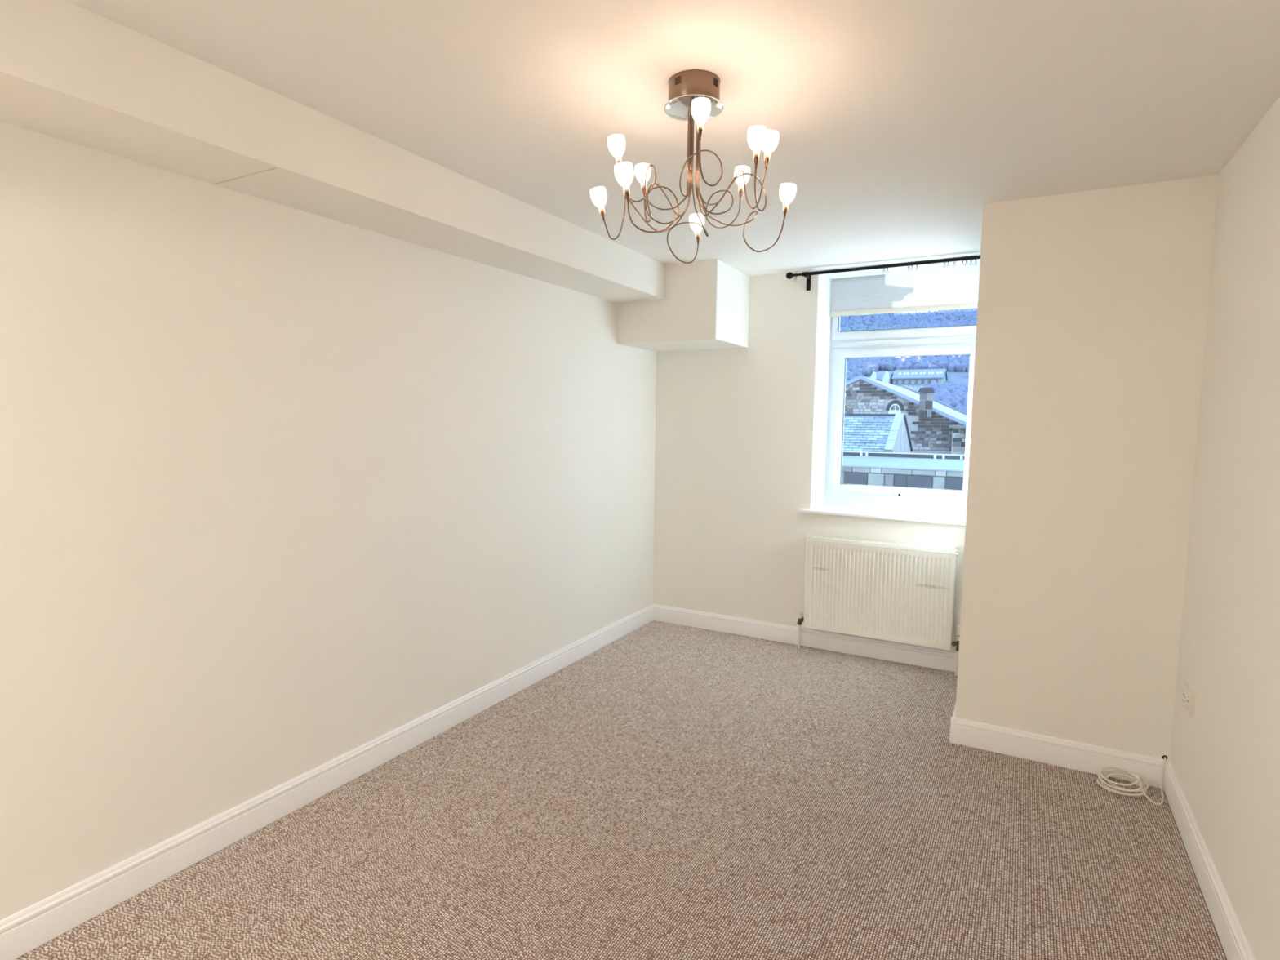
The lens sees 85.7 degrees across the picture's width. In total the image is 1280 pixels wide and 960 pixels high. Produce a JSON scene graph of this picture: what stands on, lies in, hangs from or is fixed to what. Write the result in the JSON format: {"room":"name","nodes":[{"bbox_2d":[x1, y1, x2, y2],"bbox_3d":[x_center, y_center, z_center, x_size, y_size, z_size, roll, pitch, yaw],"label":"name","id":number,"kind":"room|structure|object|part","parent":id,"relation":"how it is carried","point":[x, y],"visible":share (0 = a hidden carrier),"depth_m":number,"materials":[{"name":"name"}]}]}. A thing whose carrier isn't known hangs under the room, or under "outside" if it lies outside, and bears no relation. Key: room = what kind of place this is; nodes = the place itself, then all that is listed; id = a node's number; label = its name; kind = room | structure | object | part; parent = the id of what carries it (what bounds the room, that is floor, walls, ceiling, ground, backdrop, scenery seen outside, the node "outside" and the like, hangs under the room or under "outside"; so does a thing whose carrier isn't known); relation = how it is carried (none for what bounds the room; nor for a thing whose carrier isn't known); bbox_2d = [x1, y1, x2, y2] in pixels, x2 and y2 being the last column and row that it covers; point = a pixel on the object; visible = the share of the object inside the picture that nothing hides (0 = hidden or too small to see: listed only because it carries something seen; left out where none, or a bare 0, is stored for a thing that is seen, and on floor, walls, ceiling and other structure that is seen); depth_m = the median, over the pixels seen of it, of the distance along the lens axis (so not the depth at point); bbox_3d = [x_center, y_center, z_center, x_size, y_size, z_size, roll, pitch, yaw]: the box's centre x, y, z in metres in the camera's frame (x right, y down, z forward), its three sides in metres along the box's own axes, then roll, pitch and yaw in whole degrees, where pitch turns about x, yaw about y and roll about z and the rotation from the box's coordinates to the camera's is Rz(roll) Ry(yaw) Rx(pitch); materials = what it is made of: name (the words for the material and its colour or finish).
{"room":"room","nodes":[
{"label":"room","id":0,"kind":"room"},
{"bbox_2d":[0,121,656,920],"bbox_3d":[-1.546,0.052,2.339,0.150,2.504,6.550,4,6,29],"label":"wall","id":1,"kind":"structure","parent":0,"point":[283,489],"depth_m":2.46,"materials":[{"name":"paint"}]},
{"bbox_2d":[0,604,653,959],"bbox_3d":[-1.451,1.234,2.470,0.018,0.121,6.400,4,6,29],"label":"baseboard","id":2,"kind":"structure","parent":1,"relation":"attached to","point":[26,930],"depth_m":2.52,"materials":[{"name":"white wood"}]},
{"bbox_2d":[14,620,1226,959],"bbox_3d":[-0.182,1.482,1.695,3.311,0.194,6.550,4,6,29],"label":"floor","id":3,"kind":"structure","parent":0,"point":[618,804],"depth_m":2.49,"materials":[{"name":"brown carpet"}]},
{"bbox_2d":[1097,755,1167,805],"bbox_3d":[2.065,1.229,2.886,0.250,0.138,0.198,4,6,29],"label":"coaxial cable","id":4,"kind":"object","parent":3,"relation":"on","point":[1140,784],"visible":1,"depth_m":2.89,"materials":[{"name":"white plastic"}]},
{"bbox_2d":[66,0,1279,275],"bbox_3d":[-0.149,-1.185,1.457,3.311,0.150,6.550,4,6,29],"label":"ceiling","id":5,"kind":"structure","parent":0,"point":[889,126],"depth_m":2.06,"materials":[{"name":"white paint"}]},
{"bbox_2d":[0,0,666,302],"bbox_3d":[-1.412,-1.058,1.934,0.358,0.217,5.834,4,6,29],"label":"ceiling beam","id":6,"kind":"structure","parent":5,"relation":"attached to","point":[69,72],"depth_m":2.12,"materials":[{"name":"beige paint"}]},
{"bbox_2d":[617,258,749,351],"bbox_3d":[0.297,-1.148,4.647,0.710,0.480,0.566,4,6,29],"label":"bulkhead","id":7,"kind":"structure","parent":5,"relation":"attached to","point":[705,304],"depth_m":4.39,"materials":[{"name":"beige paint"}]},
{"bbox_2d":[598,69,789,263],"bbox_3d":[0.127,-0.919,2.029,0.601,0.475,0.610,4,6,29],"label":"chandelier","id":8,"kind":"object","parent":5,"relation":"hanging from","point":[694,95],"visible":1,"depth_m":1.98,"materials":[{"name":"brown metal"}]},
{"bbox_3d":[-0.122,-0.856,2.140,0.012,0.025,0.010,4,6,29],"label":"bulb","id":9,"kind":"part","parent":8,"relation":"part of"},
{"bbox_2d":[600,211,604,221],"bbox_3d":[-0.117,-0.819,2.143,0.014,0.028,0.012,4,6,29],"label":"socket","id":10,"kind":"object","parent":8,"relation":"attached to","point":[602,213],"depth_m":2.14,"materials":[{"name":"brown metal"}]},
{"bbox_3d":[-0.063,-0.931,1.968,0.011,0.025,0.009,2,5,14],"label":"bulb","id":11,"kind":"part","parent":8,"relation":"part of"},
{"bbox_3d":[-0.038,-0.781,1.814,0.011,0.025,0.009,2,5,14],"label":"bulb","id":12,"kind":"part","parent":8,"relation":"part of","materials":[{"name":"white glass"}]},
{"bbox_2d":[624,191,629,203],"bbox_3d":[-0.035,-0.743,1.817,0.012,0.028,0.012,4,6,29],"label":"socket","id":13,"kind":"object","parent":8,"relation":"attached to","point":[627,193],"depth_m":1.81,"materials":[{"name":"brown metal"}]},
{"bbox_3d":[0.022,-0.910,2.098,0.277,0.340,0.033,3,5,21],"label":"arm","id":14,"kind":"part","parent":8,"relation":"part of","materials":[{"name":"brown metal"}]},
{"bbox_3d":[0.037,-0.931,2.011,0.205,0.283,0.052,0,5,-13],"label":"arm","id":15,"kind":"part","parent":8,"relation":"part of","materials":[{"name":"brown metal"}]},
{"bbox_3d":[0.050,-0.868,1.915,0.125,0.392,0.273,4,6,29],"label":"arm","id":16,"kind":"part","parent":8,"relation":"part of","materials":[{"name":"brown metal"}]},
{"bbox_3d":[0.080,-0.942,2.125,0.021,0.281,0.233,-3,6,-37],"label":"arm","id":17,"kind":"part","parent":8,"relation":"part of","materials":[{"name":"brown metal"}]},
{"bbox_3d":[0.153,-0.899,2.175,0.118,0.374,0.273,0,5,-6],"label":"arm","id":18,"kind":"part","parent":8,"relation":"part of","materials":[{"name":"brown metal"}]},
{"bbox_3d":[0.157,-1.076,2.011,0.174,0.018,0.174,4,6,29],"label":"mirror plate","id":19,"kind":"part","parent":8,"relation":"part of","materials":[{"name":"silver metal"}]},
{"bbox_2d":[697,128,702,140],"bbox_3d":[0.157,-0.897,1.795,0.012,0.027,0.012,4,6,29],"label":"socket","id":20,"kind":"object","parent":8,"relation":"attached to","point":[700,131],"depth_m":1.79,"materials":[{"name":"brown metal"}]},
{"bbox_3d":[0.158,-0.936,1.791,0.009,0.024,0.009,4,6,29],"label":"bulb","id":21,"kind":"part","parent":8,"relation":"part of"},
{"bbox_3d":[0.180,-0.933,1.907,0.097,0.258,0.218,0,5,-12],"label":"arm","id":22,"kind":"part","parent":8,"relation":"part of","materials":[{"name":"brown metal"}]},
{"bbox_3d":[0.239,-0.936,2.122,0.099,0.288,0.218,4,6,29],"label":"arm","id":23,"kind":"part","parent":8,"relation":"part of","materials":[{"name":"brown metal"}]},
{"bbox_3d":[0.270,-0.919,1.995,0.205,0.299,0.081,4,6,29],"label":"arm","id":24,"kind":"part","parent":8,"relation":"part of","materials":[{"name":"brown metal"}]},
{"bbox_3d":[0.261,-0.891,1.911,0.064,0.340,0.270,-2,6,-30],"label":"arm","id":25,"kind":"part","parent":8,"relation":"part of","materials":[{"name":"brown metal"}]},
{"bbox_2d":[738,190,742,199],"bbox_3d":[0.321,-0.908,2.201,0.012,0.027,0.012,4,6,29],"label":"socket","id":26,"kind":"object","parent":8,"relation":"attached to","point":[740,192],"depth_m":2.20,"materials":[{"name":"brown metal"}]},
{"bbox_3d":[0.306,-0.884,2.070,0.214,0.381,0.187,4,6,29],"label":"arm","id":27,"kind":"part","parent":8,"relation":"part of","materials":[{"name":"brown metal"}]},
{"bbox_3d":[0.324,-0.947,2.198,0.010,0.025,0.009,4,6,29],"label":"bulb","id":28,"kind":"part","parent":8,"relation":"part of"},
{"bbox_2d":[754,156,758,168],"bbox_3d":[0.301,-0.822,1.787,0.012,0.027,0.012,4,6,29],"label":"socket","id":29,"kind":"object","parent":8,"relation":"attached to","point":[756,158],"depth_m":1.78,"materials":[{"name":"brown metal"}]},
{"bbox_3d":[0.302,-0.860,1.783,0.009,0.024,0.009,4,6,29],"label":"bulb","id":30,"kind":"part","parent":8,"relation":"part of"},
{"bbox_2d":[764,158,768,168],"bbox_3d":[0.357,-0.890,1.942,0.012,0.027,0.012,4,6,29],"label":"socket","id":31,"kind":"object","parent":8,"relation":"attached to","point":[766,160],"depth_m":1.94,"materials":[{"name":"brown metal"}]},
{"bbox_3d":[0.360,-0.928,1.939,0.010,0.025,0.010,4,6,29],"label":"bulb","id":32,"kind":"part","parent":8,"relation":"part of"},
{"bbox_2d":[783,208,787,218],"bbox_3d":[0.443,-0.812,2.105,0.012,0.027,0.012,4,6,29],"label":"socket","id":33,"kind":"object","parent":8,"relation":"attached to","point":[785,211],"depth_m":2.10,"materials":[{"name":"brown metal"}]},
{"bbox_3d":[0.446,-0.850,2.101,0.010,0.025,0.009,2,5,14],"label":"bulb","id":34,"kind":"part","parent":8,"relation":"part of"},
{"bbox_2d":[653,254,980,652],"bbox_3d":[1.638,-0.231,4.793,3.811,3.300,0.861,4,6,29],"label":"wall","id":35,"kind":"structure","parent":0,"point":[741,433],"depth_m":4.78,"materials":[{"name":"cream paint"},{"name":"white paint"}]},
{"bbox_2d":[653,604,956,671],"bbox_3d":[1.049,1.063,4.724,2.187,0.121,0.018,4,6,29],"label":"baseboard","id":36,"kind":"structure","parent":35,"relation":"attached to","point":[932,658],"depth_m":4.65,"materials":[{"name":"white wood"}]},
{"bbox_2d":[797,535,959,675],"bbox_3d":[1.501,0.777,4.382,1.006,0.766,0.074,4,6,29],"label":"radiator","id":37,"kind":"object","parent":35,"relation":"attached to","point":[898,593],"visible":0.96,"depth_m":4.33,"materials":[{"name":"white metal"}]},
{"bbox_2d":[805,535,957,553],"bbox_3d":[1.504,0.403,4.353,0.902,0.015,0.069,4,6,29],"label":"grille","id":38,"kind":"object","parent":37,"relation":"attached to","point":[811,539],"depth_m":4.33,"materials":[{"name":"white metal"}]},
{"bbox_2d":[799,504,966,525],"bbox_3d":[1.628,0.223,4.526,1.074,0.020,0.398,4,6,29],"label":"window sill","id":39,"kind":"structure","parent":35,"relation":"attached to","point":[828,509],"depth_m":4.46,"materials":[{"name":"white paint"}]},
{"bbox_2d":[786,254,980,290],"bbox_3d":[1.488,-1.266,4.236,1.191,0.114,0.106,4,6,29],"label":"pole","id":40,"kind":"object","parent":35,"relation":"attached to","point":[789,275],"visible":0.92,"depth_m":4.22,"materials":[{"name":"black metal"}]},
{"bbox_2d":[824,315,976,514],"bbox_3d":[1.761,-0.660,4.602,1.002,1.728,0.120,4,6,29],"label":"window","id":41,"kind":"structure","parent":35,"relation":"in","point":[951,340],"depth_m":4.67,"materials":[{"name":"white plastic"}]},
{"bbox_3d":[1.747,0.098,4.634,0.080,0.020,0.046,4,6,29],"label":"handle","id":42,"kind":"part","parent":41,"relation":"part of","materials":[{"name":"white plastic"}]},
{"bbox_2d":[830,266,979,316],"bbox_3d":[1.756,-1.276,4.525,0.990,0.348,0.036,4,6,29],"label":"roller blind","id":43,"kind":"object","parent":35,"relation":"attached to","point":[957,288],"visible":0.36,"depth_m":4.52,"materials":[{"name":"beige fabric"}]},
{"bbox_2d":[832,315,976,340],"bbox_3d":[1.778,-1.221,4.570,0.968,0.544,0.059,4,6,29],"label":"window pane","id":44,"kind":"object","parent":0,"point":[967,331],"depth_m":4.57,"materials":[{"name":"clear glass"}]},
{"bbox_2d":[955,174,1218,760],"bbox_3d":[2.131,-0.003,3.448,0.824,2.504,1.034,4,6,29],"label":"wall","id":45,"kind":"structure","parent":0,"point":[1093,304],"depth_m":2.97,"materials":[{"name":"paint"}]},
{"bbox_2d":[951,702,955,725],"bbox_3d":[1.745,1.158,3.750,0.018,0.121,1.051,4,6,29],"label":"baseboard","id":46,"kind":"structure","parent":45,"relation":"attached to","point":[953,721],"depth_m":3.32,"materials":[{"name":"white wood"}]},
{"bbox_2d":[949,716,1168,788],"bbox_3d":[1.853,1.218,3.100,0.842,0.121,0.018,4,6,29],"label":"baseboard","id":47,"kind":"structure","parent":45,"relation":"attached to","point":[1066,753],"depth_m":3.09,"materials":[{"name":"white wood"}]},
{"bbox_2d":[1169,96,1279,959],"bbox_3d":[1.215,0.222,0.811,0.150,2.504,6.550,4,6,29],"label":"wall","id":48,"kind":"structure","parent":0,"point":[1224,759],"depth_m":2.18,"materials":[{"name":"paint"}]},
{"bbox_2d":[1181,681,1195,717],"bbox_3d":[2.095,0.840,2.640,0.016,0.087,0.154,4,6,29],"label":"wall socket","id":49,"kind":"object","parent":48,"relation":"attached to","point":[1188,698],"visible":1,"depth_m":2.61,"materials":[{"name":"white plastic"}]},
{"bbox_2d":[1163,760,1254,959],"bbox_3d":[0.913,1.432,0.572,0.018,0.121,5.366,4,6,29],"label":"baseboard","id":50,"kind":"structure","parent":48,"relation":"attached to","point":[1234,944],"depth_m":2.23,"materials":[{"name":"white wood"}]},
{"label":"outside","id":51,"kind":"structure","parent":0,"visible":0},
{"bbox_3d":[18.465,7.796,39.200,120.000,1.000,64.000,4,6,29],"label":"ground","id":52,"kind":"structure","parent":51,"visible":0},
{"bbox_2d":[843,413,912,453],"bbox_3d":[5.948,2.940,25.497,6.860,10.807,4.008,4,6,29],"label":"roof","id":53,"kind":"structure","parent":52,"relation":"on","point":[871,433],"depth_m":23.04,"materials":[{"name":"tile"}]},
{"bbox_2d":[841,455,964,490],"bbox_3d":[7.587,4.220,19.149,8.000,9.425,5.090,4,6,29],"label":"wall","id":54,"kind":"structure","parent":52,"relation":"on","point":[900,472],"depth_m":16.87,"materials":[{"name":"stone"}]},
{"bbox_2d":[843,451,964,459],"bbox_3d":[8.904,-0.714,20.980,8.000,0.200,0.210,4,6,29],"label":"railing","id":55,"kind":"object","parent":54,"relation":"on","point":[845,453],"visible":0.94,"depth_m":21.31,"materials":[{"name":"white metal"}]},
{"bbox_2d":[844,375,966,454],"bbox_3d":[7.194,0.269,36.509,26.100,14.200,13.430,4,6,29],"label":"building","id":56,"kind":"structure","parent":52,"relation":"on","point":[935,426],"depth_m":27.78,"materials":[{"name":"grey brick"}]},
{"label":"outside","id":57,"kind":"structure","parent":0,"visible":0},
{"bbox_2d":[864,311,968,388],"bbox_3d":[-33.405,-127.236,426.811,640.000,197.822,640.000,4,6,29],"label":"hillside","id":58,"kind":"structure","parent":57,"point":[957,377],"depth_m":160.76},
{"bbox_2d":[870,371,893,383],"bbox_3d":[55.679,-20.452,158.828,4.300,8.900,7.800,4,6,29],"label":"house","id":59,"kind":"structure","parent":58,"relation":"on","point":[883,376],"depth_m":155.99,"materials":[{"name":"grey stone"}]},
{"bbox_2d":[840,307,977,413],"bbox_3d":[60.200,-51.090,217.971,107.540,76.066,317.044,4,6,29],"label":"woodland","id":60,"kind":"object","parent":58,"relation":"on","point":[954,395],"visible":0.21,"depth_m":194.63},
{"bbox_2d":[891,368,947,384],"bbox_3d":[63.367,-20.377,156.492,10.800,9.350,8.800,4,6,29],"label":"building","id":61,"kind":"structure","parent":58,"relation":"on","point":[921,376],"depth_m":153.57,"materials":[{"name":"grey"}]}
]}

